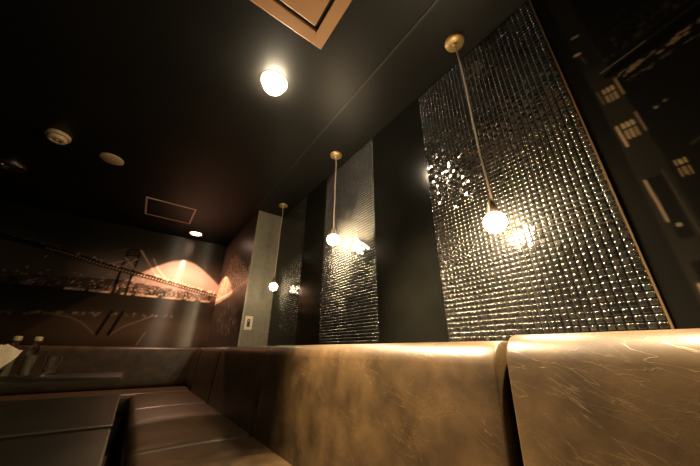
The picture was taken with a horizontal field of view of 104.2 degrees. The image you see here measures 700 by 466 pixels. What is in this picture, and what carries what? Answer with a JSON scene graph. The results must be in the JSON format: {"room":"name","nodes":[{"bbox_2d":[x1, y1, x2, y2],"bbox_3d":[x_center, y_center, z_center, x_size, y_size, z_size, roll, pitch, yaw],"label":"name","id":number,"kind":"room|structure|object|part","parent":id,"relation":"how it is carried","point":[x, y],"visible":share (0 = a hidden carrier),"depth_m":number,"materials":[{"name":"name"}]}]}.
{"room":"restaurant","nodes":[
{"label":"restaurant","id":0,"kind":"room"},
{"bbox_2d":[101,450,120,465],"bbox_3d":[-1.280,0.938,0.029,3.820,0.080,6.350,17,-28,-33],"label":"floor","id":1,"kind":"structure","parent":0,"point":[111,458],"depth_m":2.22,"materials":[{"name":"brown wood"}]},
{"bbox_2d":[0,429,110,465],"bbox_3d":[-0.819,0.500,-0.061,1.154,0.660,0.593,17,-28,-33],"label":"dining table","id":2,"kind":"object","parent":1,"relation":"on","point":[86,448],"visible":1,"depth_m":0.47,"materials":[{"name":"laminate"}]},
{"bbox_2d":[0,394,120,440],"bbox_3d":[-1.186,0.696,0.400,1.155,0.660,0.569,17,-28,-33],"label":"dining table","id":3,"kind":"object","parent":1,"relation":"on","point":[19,419],"visible":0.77,"depth_m":0.70,"materials":[{"name":"laminate"}]},
{"bbox_2d":[0,372,123,388],"bbox_3d":[-1.998,1.108,1.367,1.188,0.660,0.652,17,-28,-33],"label":"dining table","id":4,"kind":"object","parent":1,"relation":"on","point":[34,380],"visible":0.96,"depth_m":1.53,"materials":[{"name":"laminate"}]},
{"bbox_2d":[0,336,22,376],"bbox_3d":[-2.093,0.756,1.676,0.057,0.229,0.057,17,-28,-33],"label":"condiment bottle","id":5,"kind":"object","parent":4,"relation":"on","point":[16,339],"visible":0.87,"depth_m":1.67,"materials":[{"name":"clear glass"}]},
{"bbox_3d":[-2.093,0.774,1.668,0.057,0.190,0.057,17,-28,-33],"label":"glass","id":6,"kind":"part","parent":5,"relation":"part of","materials":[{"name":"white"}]},
{"bbox_2d":[16,337,43,376],"bbox_3d":[-2.019,0.778,1.726,0.057,0.229,0.057,17,-28,-33],"label":"condiment bottle","id":7,"kind":"object","parent":4,"relation":"on","point":[31,355],"visible":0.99,"depth_m":1.71,"materials":[{"name":"clear glass"}]},
{"bbox_2d":[40,356,64,374],"bbox_3d":[-1.966,0.872,1.796,0.090,0.114,0.091,17,-28,-33],"label":"tumbler","id":8,"kind":"object","parent":4,"relation":"on","point":[51,364],"visible":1,"depth_m":1.77,"materials":[{"name":"clear glass"}]},
{"bbox_3d":[-1.963,0.769,1.477,0.100,0.048,0.100,17,-28,-33],"label":"cup","id":9,"kind":"object","parent":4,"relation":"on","visible":0},
{"bbox_2d":[0,344,22,368],"bbox_3d":[-1.970,0.702,1.501,0.190,0.172,0.044,17,-28,-33],"label":"sheaf","id":10,"kind":"object","parent":9,"relation":"in","point":[8,353],"visible":1,"depth_m":1.54,"materials":[{"name":"beige paper"}]},
{"bbox_2d":[0,345,206,451],"bbox_3d":[-2.853,1.397,2.283,2.940,0.842,0.555,17,-28,-33],"label":"sofa","id":11,"kind":"object","parent":1,"relation":"on","point":[144,368],"visible":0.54,"depth_m":2.77,"materials":[{"name":"leather"}]},
{"bbox_2d":[0,386,189,413],"bbox_3d":[-2.879,1.411,2.179,2.792,0.163,0.440,17,-28,-33],"label":"seat cushion","id":12,"kind":"object","parent":11,"relation":"on","point":[126,392],"depth_m":2.51,"materials":[{"name":"leather"}]},
{"bbox_3d":[-2.978,1.263,2.526,2.935,0.406,0.132,17,-28,-33],"label":"backrest","id":13,"kind":"part","parent":11,"relation":"part of","materials":[{"name":"leather"}]},
{"bbox_3d":[-1.691,1.509,3.067,0.166,0.406,0.415,17,-28,-33],"label":"backrest","id":14,"kind":"part","parent":11,"relation":"part of","materials":[{"name":"leather"}]},
{"bbox_2d":[119,347,225,465],"bbox_3d":[-1.506,1.445,2.366,0.654,0.842,0.876,17,-28,-33],"label":"sofa","id":15,"kind":"object","parent":1,"relation":"on","point":[204,377],"visible":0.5,"depth_m":2.33,"materials":[{"name":"leather"}]},
{"bbox_2d":[124,391,206,429],"bbox_3d":[-1.566,1.477,2.305,0.507,0.165,0.876,17,-28,-33],"label":"seat cushion","id":16,"kind":"object","parent":15,"relation":"on","point":[172,398],"depth_m":2.20,"materials":[{"name":"leather"}]},
{"bbox_3d":[-1.309,1.366,2.558,0.167,0.542,0.876,17,-28,-33],"label":"backrest","id":17,"kind":"part","parent":15,"relation":"part of","materials":[{"name":"leather"}]},
{"bbox_2d":[120,346,274,465],"bbox_3d":[-0.932,1.138,1.646,0.654,0.843,1.057,17,-28,-33],"label":"sofa","id":18,"kind":"object","parent":1,"relation":"on","point":[230,412],"visible":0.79,"depth_m":1.54,"materials":[{"name":"leather"}]},
{"bbox_2d":[120,404,249,465],"bbox_3d":[-0.991,1.170,1.585,0.507,0.165,1.057,17,-28,-33],"label":"seat cushion","id":19,"kind":"object","parent":18,"relation":"on","point":[150,430],"depth_m":1.42,"materials":[{"name":"leather"}]},
{"bbox_3d":[-0.734,1.059,1.837,0.167,0.543,1.057,17,-28,-33],"label":"backrest","id":20,"kind":"part","parent":18,"relation":"part of","materials":[{"name":"leather"}]},
{"bbox_2d":[126,341,523,465],"bbox_3d":[-0.236,0.767,0.773,0.654,0.844,1.284,17,-28,-33],"label":"sofa","id":21,"kind":"object","parent":1,"relation":"on","point":[428,403],"visible":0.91,"depth_m":0.76,"materials":[{"name":"leather"}]},
{"bbox_2d":[126,437,291,465],"bbox_3d":[-0.296,0.799,0.712,0.507,0.165,1.284,17,-28,-33],"label":"seat cushion","id":22,"kind":"object","parent":21,"relation":"on","point":[247,451],"depth_m":1.06,"materials":[{"name":"leather"}]},
{"bbox_3d":[-0.039,0.688,0.965,0.167,0.544,1.284,17,-28,-33],"label":"backrest","id":23,"kind":"part","parent":21,"relation":"part of","materials":[{"name":"leather"}]},
{"bbox_2d":[506,328,699,465],"bbox_3d":[0.528,0.354,-0.183,0.655,0.854,1.288,17,-28,-33],"label":"sofa","id":24,"kind":"object","parent":1,"relation":"on","point":[615,398],"visible":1,"depth_m":0.41,"materials":[{"name":"leather"}]},
{"bbox_2d":[239,211,281,346],"bbox_3d":[-1.299,1.031,3.143,0.273,2.222,1.412,17,-28,-33],"label":"wall","id":25,"kind":"structure","parent":0,"point":[259,300],"depth_m":2.75,"materials":[{"name":"beige paint"}]},
{"bbox_2d":[206,211,258,346],"bbox_3d":[-1.411,0.987,3.065,0.012,2.200,1.397,17,-28,-33],"label":"wall mural","id":26,"kind":"object","parent":25,"relation":"attached to","point":[224,331],"visible":0.61,"depth_m":3.10},
{"bbox_2d":[243,316,252,329],"bbox_3d":[-0.948,0.840,2.544,0.072,0.124,0.012,17,-28,-33],"label":"wall switch","id":27,"kind":"object","parent":25,"relation":"attached to","point":[248,319],"visible":1,"depth_m":2.54,"materials":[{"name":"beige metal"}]},
{"bbox_2d":[237,210,260,346],"bbox_3d":[-0.993,0.406,2.698,0.016,1.422,0.006,17,-28,-33],"label":"trim","id":28,"kind":"structure","parent":25,"relation":"attached to","point":[239,338],"depth_m":2.66,"materials":[{"name":"brown"}]},
{"bbox_2d":[0,0,531,245],"bbox_3d":[-1.261,-1.171,0.943,3.820,0.088,6.350,17,-28,-33],"label":"ceiling","id":29,"kind":"structure","parent":0,"point":[174,90],"depth_m":1.65,"materials":[{"name":"black paint"}]},
{"bbox_2d":[0,158,26,172],"bbox_3d":[-2.842,-0.563,2.273,0.200,0.014,0.200,17,-28,-33],"label":"recessed light","id":30,"kind":"object","parent":29,"relation":"in","point":[10,165],"visible":1,"depth_m":2.28,"materials":[{"name":"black metal"}]},
{"bbox_2d":[44,128,71,144],"bbox_3d":[-2.085,-0.679,1.942,0.134,0.050,0.134,17,-28,-33],"label":"smoke detector","id":31,"kind":"object","parent":29,"relation":"attached to","point":[56,136],"visible":1,"depth_m":1.92,"materials":[{"name":"beige plastic"}]},
{"bbox_2d":[145,197,195,223],"bbox_3d":[-1.993,-0.236,3.020,0.456,0.006,0.456,17,-28,-33],"label":"hatch","id":32,"kind":"object","parent":29,"relation":"attached to","point":[155,207],"visible":1,"depth_m":3.00,"materials":[{"name":"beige metal"}]},
{"bbox_2d":[189,231,202,235],"bbox_3d":[-2.025,0.010,3.584,0.164,0.010,0.164,17,-28,-33],"label":"recessed light","id":33,"kind":"object","parent":29,"relation":"in","point":[195,233],"visible":1,"depth_m":3.57,"materials":[{"name":"beige plastic"}]},
{"bbox_2d":[261,70,286,94],"bbox_3d":[-0.432,-0.827,1.538,0.148,0.072,0.148,17,-28,-33],"label":"recessed light","id":34,"kind":"object","parent":29,"relation":"in","point":[273,82],"visible":1,"depth_m":1.51,"materials":[{"name":"white glass"}]},
{"bbox_2d":[269,203,287,290],"bbox_3d":[-0.707,0.119,2.691,0.092,0.898,0.092,17,-28,-33],"label":"pendant lamp","id":35,"kind":"object","parent":29,"relation":"hanging from","point":[273,286],"visible":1,"depth_m":2.60,"materials":[{"name":"brass"},{"name":"frosted glass"}]},
{"bbox_3d":[-0.710,0.500,2.526,0.072,0.066,0.072,17,-28,-33],"label":"bulb","id":36,"kind":"part","parent":35,"relation":"part of","materials":[{"name":"beige glass"}]},
{"bbox_3d":[-0.705,0.078,2.706,0.012,0.750,0.012,17,-28,-33],"label":"cord","id":37,"kind":"part","parent":35,"relation":"part of","materials":[{"name":"brown fabric"}]},
{"bbox_2d":[251,0,351,48],"bbox_3d":[-0.231,-1.149,0.858,0.800,0.018,0.804,17,-28,-33],"label":"air conditioner","id":38,"kind":"object","parent":29,"relation":"attached to","point":[309,13],"visible":1,"depth_m":1.23,"materials":[{"name":"beige plastic"}]},
{"bbox_3d":[-0.231,-1.148,0.857,0.644,0.016,0.648,17,-28,-33],"label":"intake panel","id":39,"kind":"part","parent":38,"relation":"part of","materials":[{"name":"beige plastic"}]},
{"bbox_3d":[-0.231,-1.150,0.858,0.800,0.016,0.804,17,-28,-33],"label":"frame","id":40,"kind":"part","parent":38,"relation":"part of","materials":[{"name":"beige plastic"}]},
{"bbox_2d":[328,151,341,244],"bbox_3d":[-0.112,-0.266,1.974,0.092,0.750,0.092,17,-28,-33],"label":"pendant lamp","id":41,"kind":"object","parent":29,"relation":"hanging from","point":[332,239],"visible":1,"depth_m":1.89,"materials":[{"name":"white glass"}]},
{"bbox_2d":[330,228,335,234],"bbox_3d":[-0.114,-0.009,1.863,0.043,0.058,0.043,17,-28,-33],"label":"socket","id":42,"kind":"object","parent":41,"relation":"attached to","point":[333,232],"depth_m":1.84,"materials":[{"name":"brown metal"}]},
{"bbox_3d":[-0.115,0.048,1.838,0.072,0.066,0.072,17,-28,-33],"label":"bulb","id":43,"kind":"part","parent":41,"relation":"part of","materials":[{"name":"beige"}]},
{"bbox_3d":[-0.110,-0.307,1.990,0.012,0.603,0.012,17,-28,-33],"label":"cord","id":44,"kind":"part","parent":41,"relation":"part of","materials":[{"name":"brown fabric"}]},
{"bbox_2d":[255,0,438,208],"bbox_3d":[0.364,-1.002,1.202,0.011,0.005,4.720,17,-28,-33],"label":"trim","id":45,"kind":"structure","parent":29,"relation":"attached to","point":[435,1],"depth_m":1.55,"materials":[{"name":"black"}]},
{"bbox_2d":[445,32,506,232],"bbox_3d":[0.510,-0.474,1.139,0.092,1.022,0.092,17,-28,-33],"label":"pendant lamp","id":46,"kind":"object","parent":29,"relation":"hanging from","point":[495,221],"visible":1,"depth_m":1.00,"materials":[{"name":"gold metal"}]},
{"bbox_3d":[0.512,-0.515,1.154,0.012,0.875,0.012,17,-28,-33],"label":"cord","id":47,"kind":"part","parent":46,"relation":"part of","materials":[{"name":"gold metal"}]},
{"bbox_2d":[486,199,499,214],"bbox_3d":[0.506,-0.092,0.974,0.043,0.058,0.043,17,-28,-33],"label":"socket","id":48,"kind":"object","parent":46,"relation":"attached to","point":[492,209],"depth_m":0.96,"materials":[{"name":"brown metal"}]},
{"bbox_3d":[0.506,-0.035,0.949,0.072,0.066,0.072,17,-28,-33],"label":"bulb","id":49,"kind":"part","parent":46,"relation":"part of","materials":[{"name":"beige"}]},
{"bbox_2d":[532,1,677,328],"bbox_3d":[0.235,0.332,1.495,0.085,2.222,6.350,17,-28,-33],"label":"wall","id":50,"kind":"structure","parent":0,"point":[600,156],"depth_m":0.80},
{"bbox_2d":[267,196,306,345],"bbox_3d":[-0.599,0.377,2.623,0.021,1.422,0.599,17,-28,-33],"label":"mosaic panel","id":51,"kind":"object","parent":50,"relation":"attached to","point":[284,309],"visible":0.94,"depth_m":2.57,"materials":[{"name":"silver glass"}]},
{"bbox_2d":[295,178,326,344],"bbox_3d":[-0.311,0.225,2.265,0.017,1.422,0.368,17,-28,-33],"label":"trim","id":52,"kind":"structure","parent":50,"relation":"attached to","point":[309,303],"depth_m":2.22,"materials":[{"name":"black paint"}]},
{"bbox_2d":[319,139,378,344],"bbox_3d":[-0.022,0.069,1.900,0.021,1.422,0.615,17,-28,-33],"label":"mosaic panel","id":53,"kind":"object","parent":50,"relation":"attached to","point":[349,304],"visible":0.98,"depth_m":1.82,"materials":[{"name":"black tile"}]},
{"bbox_2d":[372,99,447,343],"bbox_3d":[0.284,-0.093,1.519,0.017,1.422,0.415,17,-28,-33],"label":"wall","id":54,"kind":"structure","parent":50,"relation":"attached to","point":[409,295],"depth_m":1.45,"materials":[{"name":"black paint"}]},
{"bbox_2d":[417,98,448,341],"bbox_3d":[0.408,-0.160,1.363,0.017,1.422,0.006,17,-28,-33],"label":"trim","id":55,"kind":"structure","parent":50,"relation":"attached to","point":[417,98],"depth_m":1.29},
{"bbox_2d":[418,0,670,341],"bbox_3d":[0.591,-0.259,1.131,0.021,1.422,0.616,17,-28,-33],"label":"mosaic panel","id":56,"kind":"object","parent":50,"relation":"attached to","point":[566,258],"visible":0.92,"depth_m":1.01,"materials":[{"name":"silver glass"}]},
{"bbox_2d":[529,0,674,328],"bbox_3d":[0.775,-0.356,0.901,0.019,1.422,0.004,17,-28,-33],"label":"trim","id":57,"kind":"structure","parent":50,"relation":"attached to","point":[530,2],"depth_m":0.80,"materials":[{"name":"brown metal"}]},
{"bbox_2d":[532,0,699,328],"bbox_3d":[1.088,-0.522,0.510,0.014,1.418,1.040,17,-28,-33],"label":"wall mural","id":58,"kind":"object","parent":50,"relation":"attached to","point":[631,68],"visible":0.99,"depth_m":0.77},
{"bbox_3d":[-3.147,0.856,2.776,3.735,2.222,0.118,17,-28,-33],"label":"wall","id":59,"kind":"structure","parent":0,"visible":0},
{"bbox_2d":[0,200,226,395],"bbox_3d":[-3.175,0.807,2.686,3.350,2.200,0.012,17,-28,-33],"label":"wall mural","id":60,"kind":"object","parent":59,"relation":"attached to","point":[66,279],"visible":0.66,"depth_m":3.07}
]}

